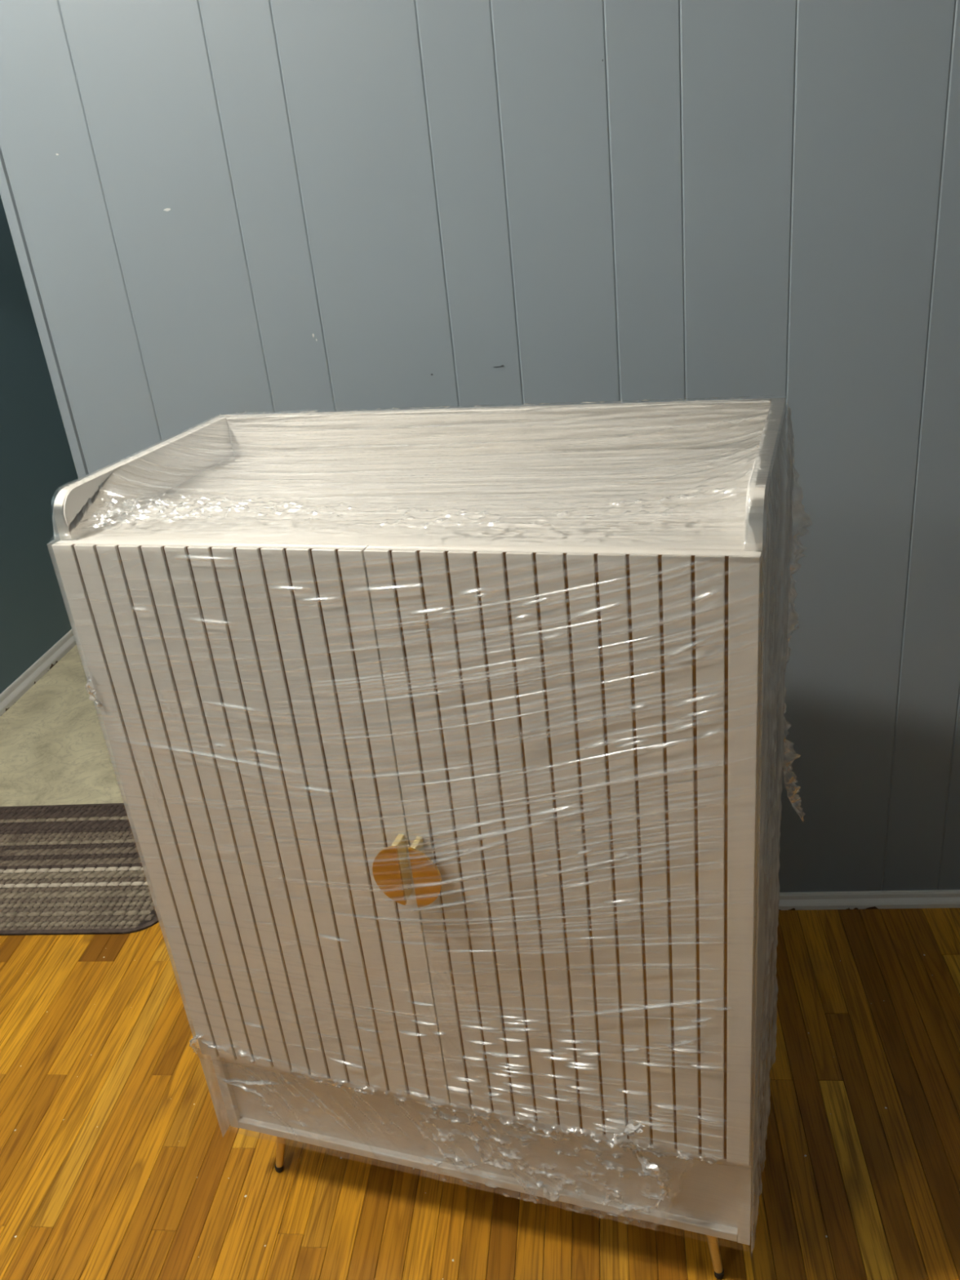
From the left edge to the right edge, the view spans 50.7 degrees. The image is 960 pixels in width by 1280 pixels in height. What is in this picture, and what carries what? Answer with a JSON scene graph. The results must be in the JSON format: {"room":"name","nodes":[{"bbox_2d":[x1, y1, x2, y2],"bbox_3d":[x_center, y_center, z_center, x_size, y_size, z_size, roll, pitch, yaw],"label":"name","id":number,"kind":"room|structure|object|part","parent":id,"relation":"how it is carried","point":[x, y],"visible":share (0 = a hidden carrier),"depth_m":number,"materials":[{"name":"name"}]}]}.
{"room":"living room","nodes":[
{"label":"living room","id":0,"kind":"room"},
{"bbox_2d":[0,195,79,693],"bbox_3d":[-1.908,-0.446,1.542,0.100,2.820,5.900,-3,25,8],"label":"wall","id":1,"kind":"structure","parent":0,"point":[37,462],"depth_m":3.56,"materials":[{"name":"teal paint"}]},
{"bbox_2d":[0,629,76,716],"bbox_3d":[-1.712,0.799,2.116,0.018,0.052,5.900,-3,25,8],"label":"baseboard","id":2,"kind":"structure","parent":1,"relation":"attached to","point":[8,697],"depth_m":3.55,"materials":[{"name":"white paint"}]},
{"bbox_2d":[0,0,959,892],"bbox_3d":[0.082,-0.718,1.652,3.840,2.820,0.121,-3,25,8],"label":"wall","id":3,"kind":"structure","parent":0,"point":[224,206],"depth_m":1.63,"materials":[{"name":"blue paint"}]},
{"bbox_2d":[0,146,88,479],"bbox_3d":[-0.767,-0.677,1.766,0.023,2.820,0.125,-3,25,8],"label":"trim","id":4,"kind":"structure","parent":3,"relation":"attached to","point":[6,191],"depth_m":1.75,"materials":[{"name":"blue paint"}]},
{"bbox_3d":[-0.683,-0.657,1.704,0.155,2.820,0.011,-3,25,8],"label":"wall panel","id":5,"kind":"part","parent":3,"relation":"part of","materials":[{"name":"blue paint"}]},
{"bbox_3d":[-0.499,-0.666,1.679,0.218,2.820,0.011,-3,25,8],"label":"wall panel","id":6,"kind":"part","parent":3,"relation":"part of","materials":[{"name":"blue paint"}]},
{"bbox_3d":[-0.337,-0.674,1.658,0.109,2.820,0.011,-3,25,8],"label":"wall panel","id":7,"kind":"part","parent":3,"relation":"part of","materials":[{"name":"blue paint"}]},
{"bbox_3d":[-0.174,-0.682,1.636,0.218,2.820,0.011,-3,25,8],"label":"wall panel","id":8,"kind":"part","parent":3,"relation":"part of","materials":[{"name":"blue paint"}]},
{"bbox_3d":[-0.012,-0.691,1.615,0.110,2.820,0.011,-3,25,8],"label":"wall panel","id":9,"kind":"part","parent":3,"relation":"part of","materials":[{"name":"blue paint"}]},
{"bbox_3d":[0.124,-0.697,1.597,0.164,2.820,0.011,-3,25,8],"label":"wall panel","id":10,"kind":"part","parent":3,"relation":"part of","materials":[{"name":"blue paint"}]},
{"bbox_3d":[0.260,-0.704,1.579,0.109,2.820,0.011,-3,25,8],"label":"wall panel","id":11,"kind":"part","parent":3,"relation":"part of","materials":[{"name":"blue paint"}]},
{"bbox_3d":[0.395,-0.711,1.561,0.165,2.820,0.011,-3,25,8],"label":"wall panel","id":12,"kind":"part","parent":3,"relation":"part of","materials":[{"name":"blue paint"}]},
{"bbox_3d":[0.585,-0.720,1.536,0.218,2.820,0.011,-3,25,8],"label":"wall panel","id":13,"kind":"part","parent":3,"relation":"part of","materials":[{"name":"blue paint"}]},
{"bbox_2d":[773,889,959,910],"bbox_3d":[0.735,0.542,2.108,2.789,0.034,0.016,-3,25,8],"label":"baseboard","id":14,"kind":"structure","parent":3,"relation":"attached to","point":[919,899],"depth_m":2.10,"materials":[{"name":"white paint"}]},
{"bbox_3d":[0.748,-0.728,1.515,0.109,2.820,0.011,-3,25,8],"label":"wall panel","id":15,"kind":"part","parent":3,"relation":"part of","materials":[{"name":"blue paint"}]},
{"bbox_3d":[0.910,-0.736,1.493,0.218,2.820,0.011,-3,25,8],"label":"wall panel","id":16,"kind":"part","parent":3,"relation":"part of","materials":[{"name":"blue paint"}]},
{"bbox_2d":[0,644,959,1279],"bbox_3d":[0.198,0.756,1.888,3.864,0.060,5.900,-3,25,8],"label":"floor","id":17,"kind":"structure","parent":0,"point":[79,1200],"depth_m":1.68,"materials":[{"name":"brown wood"}]},
{"bbox_2d":[0,803,159,935],"bbox_3d":[-1.119,0.559,2.538,0.865,0.010,0.513,-3,25,8],"label":"woven mat","id":18,"kind":"object","parent":17,"relation":"on","point":[75,868],"visible":0.75,"depth_m":2.48,"materials":[{"name":"grey fabric"}]},
{"bbox_2d":[51,395,808,1279],"bbox_3d":[0.004,0.305,1.428,0.854,1.179,0.437,3,26,19],"label":"base cabinet","id":19,"kind":"object","parent":17,"relation":"on","point":[441,743],"visible":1,"depth_m":1.21,"materials":[{"name":"white paint"}]},
{"bbox_3d":[-0.382,0.221,1.553,0.016,1.044,0.384,3,26,19],"label":"panel","id":20,"kind":"part","parent":19,"relation":"part of","materials":[{"name":"white paint"}]},
{"bbox_3d":[-0.267,0.260,1.297,0.398,0.812,0.013,3,26,19],"label":"door","id":21,"kind":"part","parent":19,"relation":"part of","materials":[{"name":"white paint"}]},
{"bbox_3d":[-0.323,0.810,1.657,0.044,0.117,0.018,-17,27,-22],"label":"leg","id":22,"kind":"part","parent":19,"relation":"part of","materials":[{"name":"brown wood"}]},
{"bbox_3d":[-0.111,0.279,1.208,0.036,0.086,0.004,3,26,19],"label":"handle","id":23,"kind":"part","parent":19,"relation":"part of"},
{"bbox_2d":[75,447,758,551],"bbox_3d":[-0.059,-0.169,1.230,0.768,0.019,0.367,3,26,19],"label":"cabinet top","id":24,"kind":"object","parent":19,"relation":"on","point":[648,535],"depth_m":1.19,"materials":[{"name":"white paint"}]},
{"bbox_3d":[-0.062,0.281,1.191,0.035,0.085,0.004,3,26,19],"label":"handle","id":25,"kind":"part","parent":19,"relation":"part of","materials":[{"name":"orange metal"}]},
{"bbox_3d":[-0.023,0.696,1.455,0.768,0.165,0.012,3,26,19],"label":"recessed panel","id":26,"kind":"part","parent":19,"relation":"part of","materials":[{"name":"white paint"}]},
{"bbox_3d":[0.038,0.705,1.637,0.768,0.016,0.368,3,26,19],"label":"panel","id":27,"kind":"part","parent":19,"relation":"part of","materials":[{"name":"white paint"}]},
{"bbox_3d":[0.046,0.159,1.583,0.768,1.044,0.016,3,26,19],"label":"panel","id":28,"kind":"part","parent":19,"relation":"part of","materials":[{"name":"white paint"}]},
{"bbox_3d":[0.111,0.278,1.169,0.398,0.812,0.013,3,26,19],"label":"door","id":29,"kind":"part","parent":19,"relation":"part of","materials":[{"name":"white paint"}]},
{"bbox_3d":[0.327,0.841,1.437,0.018,0.117,0.044,-17,27,-22],"label":"leg","id":30,"kind":"part","parent":19,"relation":"part of","materials":[{"name":"brown wood"}]},
{"bbox_3d":[0.360,0.256,1.302,0.016,1.044,0.384,3,26,19],"label":"panel","id":31,"kind":"part","parent":19,"relation":"part of","materials":[{"name":"white paint"}]}
]}

